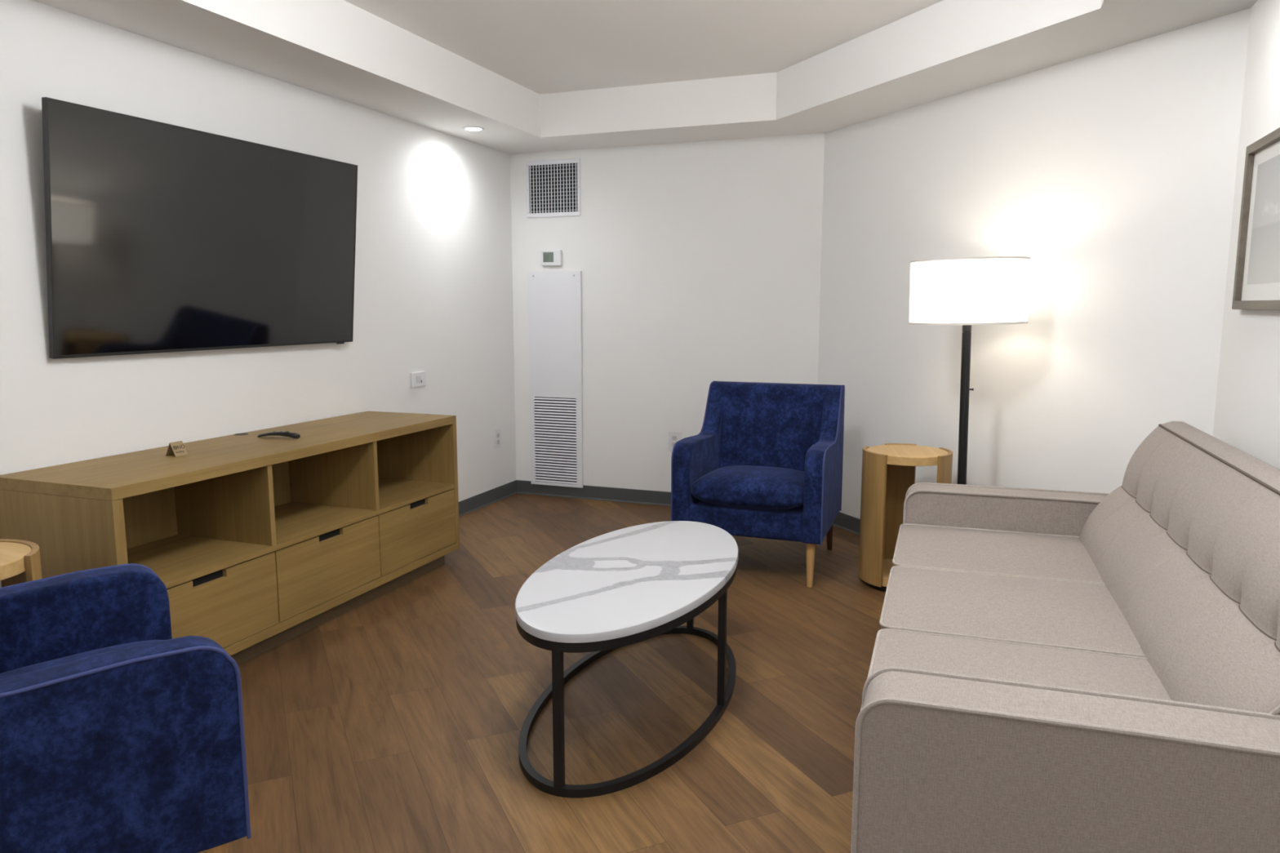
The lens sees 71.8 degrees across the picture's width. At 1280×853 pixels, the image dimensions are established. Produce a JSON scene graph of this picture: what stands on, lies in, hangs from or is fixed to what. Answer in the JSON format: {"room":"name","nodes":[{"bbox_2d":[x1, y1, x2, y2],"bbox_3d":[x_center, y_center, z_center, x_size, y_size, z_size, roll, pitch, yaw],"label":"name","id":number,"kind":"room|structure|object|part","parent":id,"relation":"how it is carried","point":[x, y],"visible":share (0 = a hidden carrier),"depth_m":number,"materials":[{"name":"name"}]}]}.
{"room":"living room","nodes":[
{"label":"living room","id":0,"kind":"room"},
{"bbox_2d":[0,0,516,587],"bbox_3d":[-2.294,-0.443,3.107,0.100,2.859,7.400,3,8,21],"label":"wall","id":1,"kind":"structure","parent":0,"point":[433,277],"depth_m":4.25,"materials":[{"name":"white paint"}]},
{"bbox_2d":[41,97,357,359],"bbox_3d":[-1.836,-0.805,3.943,0.125,0.929,1.650,3,8,21],"label":"television","id":2,"kind":"object","parent":1,"relation":"attached to","point":[161,237],"visible":1,"depth_m":3.71,"materials":[{"name":"black"}]},
{"bbox_3d":[-1.828,-0.808,3.939,0.021,0.923,1.650,8,10,21],"label":"casing","id":3,"kind":"part","parent":2,"relation":"part of","materials":[{"name":"black plastic"}]},
{"bbox_2d":[410,371,426,387],"bbox_3d":[-1.365,-0.290,5.443,0.014,0.090,0.144,3,8,21],"label":"wall jack plate","id":4,"kind":"object","parent":1,"relation":"attached to","point":[417,379],"visible":1,"depth_m":5.43,"materials":[{"name":"white plastic"}]},
{"bbox_2d":[458,480,517,516],"bbox_3d":[-2.243,0.927,3.276,0.011,0.100,7.400,3,8,21],"label":"baseboard","id":5,"kind":"structure","parent":1,"relation":"attached to","point":[478,501],"depth_m":6.29,"materials":[{"name":"grey rubber"}]},
{"bbox_2d":[493,428,501,448],"bbox_3d":[-1.029,0.089,6.393,0.011,0.137,0.092,3,8,21],"label":"wall outlet","id":6,"kind":"object","parent":1,"relation":"attached to","point":[497,433],"visible":1,"depth_m":6.38,"materials":[{"name":"white plastic"}]},
{"bbox_2d":[198,493,885,852],"bbox_3d":[-0.337,1.099,2.570,4.288,0.050,7.600,3,8,21],"label":"floor","id":7,"kind":"structure","parent":0,"point":[393,723],"depth_m":3.07,"materials":[{"name":"wood"}]},
{"bbox_2d":[0,538,42,587],"bbox_3d":[-1.995,0.722,2.591,0.415,0.692,0.434,4,9,28],"label":"side table","id":8,"kind":"object","parent":7,"relation":"on","point":[20,560],"visible":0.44,"depth_m":2.60,"materials":[{"name":"brown wood"}]},
{"bbox_2d":[0,563,251,852],"bbox_3d":[-1.419,0.663,1.998,0.821,0.971,0.789,-6,10,-39],"label":"armchair","id":9,"kind":"object","parent":7,"relation":"on","point":[118,734],"visible":1,"depth_m":1.84,"materials":[{"name":"blue fabric"}]},
{"bbox_2d":[0,640,164,679],"bbox_3d":[-1.320,0.685,2.083,0.565,0.192,0.590,-9,12,-38],"label":"seat cushion","id":10,"kind":"object","parent":9,"relation":"on","point":[15,660],"depth_m":2.26,"materials":[{"name":"blue fabric"}]},
{"bbox_3d":[-0.953,1.029,2.003,0.049,0.245,0.049,-6,10,-39],"label":"leg","id":11,"kind":"part","parent":9,"relation":"part of","materials":[{"name":"brown wood"}]},
{"bbox_2d":[0,411,459,665],"bbox_3d":[-1.632,0.462,3.999,0.576,0.823,2.061,3,8,21],"label":"media console","id":12,"kind":"object","parent":7,"relation":"on","point":[255,544],"visible":0.81,"depth_m":3.67,"materials":[{"name":"brown wood"}]},
{"bbox_3d":[-1.990,0.575,3.060,0.576,0.700,0.040,3,8,21],"label":"panel","id":13,"kind":"part","parent":12,"relation":"part of","materials":[{"name":"brown wood"}]},
{"bbox_2d":[165,440,187,457],"bbox_3d":[-1.848,0.088,3.523,0.054,0.054,0.058,3,8,21],"label":"sign","id":14,"kind":"object","parent":12,"relation":"on","point":[176,448],"visible":1,"depth_m":3.52,"materials":[{"name":"brown paper"}]},
{"bbox_3d":[-1.851,0.415,4.080,0.015,0.662,1.989,3,8,21],"label":"panel","id":15,"kind":"part","parent":12,"relation":"part of","materials":[{"name":"brown wood"}]},
{"bbox_3d":[-1.608,0.700,3.310,0.019,0.299,0.656,3,8,21],"label":"drawer","id":16,"kind":"part","parent":12,"relation":"part of","materials":[{"name":"brown wood"}]},
{"bbox_2d":[257,431,300,438],"bbox_3d":[-1.627,0.036,3.977,0.194,0.031,0.048,2,8,13],"label":"remote control","id":17,"kind":"object","parent":12,"relation":"on","point":[291,434],"visible":1,"depth_m":3.96,"materials":[{"name":"black plastic"}]},
{"bbox_2d":[126,477,454,588],"bbox_3d":[-1.617,0.439,3.994,0.544,0.023,1.989,3,8,21],"label":"shelf","id":18,"kind":"object","parent":12,"relation":"attached to","point":[180,558],"depth_m":3.72,"materials":[{"name":"brown wood"}]},
{"bbox_3d":[-1.372,0.615,3.926,0.019,0.299,0.662,3,8,21],"label":"drawer","id":19,"kind":"part","parent":12,"relation":"part of","materials":[{"name":"brown wood"}]},
{"bbox_3d":[-1.621,0.774,4.042,0.556,0.038,1.989,3,8,21],"label":"rail","id":20,"kind":"part","parent":12,"relation":"part of","materials":[{"name":"brown wood"}]},
{"bbox_3d":[-1.272,0.296,4.934,0.576,0.742,0.032,3,8,21],"label":"panel","id":21,"kind":"part","parent":12,"relation":"part of","materials":[{"name":"brown wood"}]},
{"bbox_3d":[-1.137,0.531,4.541,0.019,0.299,0.653,3,8,21],"label":"drawer","id":22,"kind":"part","parent":12,"relation":"part of","materials":[{"name":"brown wood"}]},
{"bbox_2d":[515,520,737,798],"bbox_3d":[-0.008,0.740,3.178,0.663,0.496,1.388,3,8,19],"label":"coffee table","id":23,"kind":"object","parent":7,"relation":"on","point":[605,593],"visible":1,"depth_m":2.89,"materials":[{"name":"stone"}]},
{"bbox_3d":[-0.235,0.842,2.548,0.025,0.418,0.025,3,8,19],"label":"leg","id":24,"kind":"part","parent":23,"relation":"part of","materials":[{"name":"black metal"}]},
{"bbox_3d":[0.218,0.668,3.812,0.025,0.418,0.025,3,8,19],"label":"leg","id":25,"kind":"part","parent":23,"relation":"part of","materials":[{"name":"black metal"}]},
{"bbox_3d":[0.286,0.769,3.076,0.025,0.418,0.025,3,8,19],"label":"leg","id":26,"kind":"part","parent":23,"relation":"part of","materials":[{"name":"black metal"}]},
{"bbox_2d":[671,380,844,587],"bbox_3d":[0.668,0.272,4.835,0.789,0.971,0.821,3,8,21],"label":"armchair","id":27,"kind":"object","parent":7,"relation":"on","point":[765,460],"visible":0.98,"depth_m":4.71,"materials":[{"name":"blue fabric"}]},
{"bbox_2d":[691,465,804,510],"bbox_3d":[0.623,0.322,4.721,0.590,0.192,0.565,3,6,21],"label":"seat cushion","id":28,"kind":"object","parent":27,"relation":"on","point":[713,487],"depth_m":4.51,"materials":[{"name":"blue fabric"}]},
{"bbox_3d":[0.859,0.690,4.461,0.049,0.245,0.049,3,8,21],"label":"leg","id":29,"kind":"part","parent":27,"relation":"part of","materials":[{"name":"brown wood"}]},
{"bbox_3d":[1.094,0.601,5.109,0.049,0.245,0.093,3,8,21],"label":"leg","id":30,"kind":"part","parent":27,"relation":"part of","materials":[{"name":"brown wood"}]},
{"bbox_2d":[857,443,952,591],"bbox_3d":[1.343,0.459,4.498,0.434,0.692,0.415,1,8,7],"label":"side table","id":31,"kind":"object","parent":7,"relation":"on","point":[888,469],"visible":0.72,"depth_m":4.41,"materials":[{"name":"brown wood"}]},
{"bbox_2d":[908,256,1030,484],"bbox_3d":[1.525,0.035,4.167,0.516,1.618,0.516,2,8,21],"label":"floor lamp","id":32,"kind":"object","parent":7,"relation":"on","point":[966,291],"visible":0.81,"depth_m":3.87,"materials":[{"name":"black"}]},
{"bbox_3d":[1.516,-0.482,4.096,0.516,0.009,0.516,2,8,21],"label":"shade trim","id":33,"kind":"part","parent":32,"relation":"part of","materials":[{"name":"white fabric"}]},
{"bbox_3d":[1.513,-0.622,4.077,0.514,0.290,0.514,2,8,21],"label":"lamp shade","id":34,"kind":"part","parent":32,"relation":"part of","materials":[{"name":"white fabric"}]},
{"bbox_3d":[1.510,-0.762,4.058,0.516,0.009,0.516,2,8,21],"label":"shade trim","id":35,"kind":"part","parent":32,"relation":"part of","materials":[{"name":"white fabric"}]},
{"bbox_2d":[850,421,1279,852],"bbox_3d":[1.268,0.567,2.648,1.031,0.983,2.244,3,8,19],"label":"sofa","id":36,"kind":"object","parent":7,"relation":"on","point":[1051,671],"visible":1,"depth_m":1.96,"materials":[{"name":"beige fabric"}]},
{"bbox_2d":[893,524,1103,582],"bbox_3d":[1.332,0.552,3.307,0.715,0.222,0.621,3,8,19],"label":"seat cushion","id":37,"kind":"object","parent":36,"relation":"on","point":[1050,552],"depth_m":3.24,"materials":[{"name":"beige fabric"}]},
{"bbox_3d":[1.598,0.530,3.636,0.980,0.517,0.155,3,8,19],"label":"arm","id":38,"kind":"part","parent":36,"relation":"part of","materials":[{"name":"beige fabric"}]},
{"bbox_2d":[880,567,1143,654],"bbox_3d":[1.123,0.634,2.707,0.715,0.222,0.621,3,8,19],"label":"seat cushion","id":39,"kind":"object","parent":36,"relation":"on","point":[1053,612],"depth_m":2.61,"materials":[{"name":"beige fabric"}]},
{"bbox_2d":[871,631,1171,700],"bbox_3d":[0.915,0.717,2.108,0.715,0.222,0.621,3,8,19],"label":"seat cushion","id":40,"kind":"object","parent":36,"relation":"on","point":[1123,673],"depth_m":2.24,"materials":[{"name":"beige fabric"}]},
{"bbox_3d":[0.922,0.798,1.692,0.980,0.517,0.155,3,8,19],"label":"arm","id":41,"kind":"part","parent":36,"relation":"part of","materials":[{"name":"beige fabric"}]},
{"bbox_3d":[1.584,0.513,2.531,0.363,0.843,1.914,3,8,19],"label":"backrest","id":42,"kind":"part","parent":36,"relation":"part of","materials":[{"name":"beige fabric"}]},
{"bbox_2d":[344,0,942,93],"bbox_3d":[-0.337,-1.708,2.183,4.088,0.100,7.400,3,8,21],"label":"ceiling","id":43,"kind":"structure","parent":0,"point":[543,46],"depth_m":4.41,"materials":[{"name":"white paint"}]},
{"bbox_2d":[32,0,1257,154],"bbox_3d":[-0.337,-1.526,2.209,4.088,0.268,7.400,3,8,21],"label":"soffit","id":44,"kind":"structure","parent":43,"relation":"attached to","point":[339,49],"depth_m":4.26,"materials":[{"name":"white paint"}]},
{"bbox_2d":[462,126,484,130],"bbox_3d":[-1.025,-1.833,5.444,0.136,0.005,0.136,3,8,21],"label":"recessed light","id":45,"kind":"object","parent":44,"relation":"attached to","point":[467,128],"visible":1,"depth_m":5.43,"materials":[{"name":"white plastic"}]},
{"bbox_2d":[510,133,824,492],"bbox_3d":[0.133,-0.864,6.168,2.248,2.859,0.100,3,8,21],"label":"wall","id":46,"kind":"structure","parent":0,"point":[699,263],"depth_m":6.07,"materials":[{"name":"white paint"}]},
{"bbox_2d":[541,249,561,266],"bbox_3d":[-0.634,-1.210,6.343,0.154,0.114,0.031,3,8,21],"label":"thermostat","id":47,"kind":"object","parent":46,"relation":"attached to","point":[548,257],"visible":1,"depth_m":6.33,"materials":[{"name":"white plastic"}]},
{"bbox_2d":[525,158,580,217],"bbox_3d":[-0.618,-1.692,6.282,0.424,0.396,0.012,3,8,21],"label":"air vent","id":48,"kind":"object","parent":46,"relation":"in","point":[554,188],"visible":1,"depth_m":6.28,"materials":[{"name":"white metal"}]},
{"bbox_2d":[527,271,583,488],"bbox_3d":[-0.618,-0.339,6.461,0.422,1.572,0.022,3,8,21],"label":"access panel","id":49,"kind":"object","parent":46,"relation":"attached to","point":[554,297],"visible":1,"depth_m":6.45,"materials":[{"name":"white metal"}]},
{"bbox_2d":[516,480,671,506],"bbox_3d":[0.113,0.509,6.305,2.248,0.100,0.011,3,8,21],"label":"baseboard","id":50,"kind":"structure","parent":46,"relation":"attached to","point":[588,492],"depth_m":6.46,"materials":[{"name":"grey rubber"}]},
{"bbox_2d":[668,431,680,450],"bbox_3d":[0.244,0.104,6.199,0.092,0.137,0.011,3,8,21],"label":"wall outlet","id":51,"kind":"object","parent":46,"relation":"attached to","point":[673,437],"visible":0.65,"depth_m":6.20,"materials":[{"name":"white plastic"}]},
{"bbox_2d":[671,435,677,440],"bbox_3d":[0.243,0.081,6.193,0.038,0.034,0.004,3,8,21],"label":"socket","id":52,"kind":"object","parent":51,"relation":"attached to","point":[673,437],"depth_m":6.19,"materials":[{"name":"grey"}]},
{"bbox_2d":[817,8,1250,519],"bbox_3d":[1.746,-0.644,4.573,0.100,2.859,2.601,-4,9,-24],"label":"wall","id":53,"kind":"structure","parent":0,"point":[1113,171],"depth_m":4.09,"materials":[{"name":"white paint"}]},
{"bbox_2d":[833,511,860,535],"bbox_3d":[1.695,0.725,4.738,0.011,0.100,2.601,-4,9,-24],"label":"baseboard","id":54,"kind":"structure","parent":53,"relation":"attached to","point":[842,521],"depth_m":5.58,"materials":[{"name":"grey rubber"}]},
{"bbox_2d":[1213,0,1279,469],"bbox_3d":[1.296,-0.123,0.785,0.100,2.859,5.561,3,8,21],"label":"wall","id":55,"kind":"structure","parent":0,"point":[1246,418],"depth_m":3.06,"materials":[{"name":"white paint"}]},
{"bbox_2d":[1231,127,1279,310],"bbox_3d":[1.969,-0.639,2.695,0.032,0.562,0.910,3,8,21],"label":"framed picture","id":56,"kind":"object","parent":55,"relation":"attached to","point":[1256,286],"visible":1,"depth_m":2.94,"materials":[{"name":"grey wood"}]},
{"bbox_2d":[1246,154,1279,284],"bbox_3d":[1.973,-0.644,2.693,0.001,0.402,0.740,3,8,21],"label":"print","id":57,"kind":"object","parent":56,"relation":"attached to","point":[1264,254],"depth_m":2.89}
]}

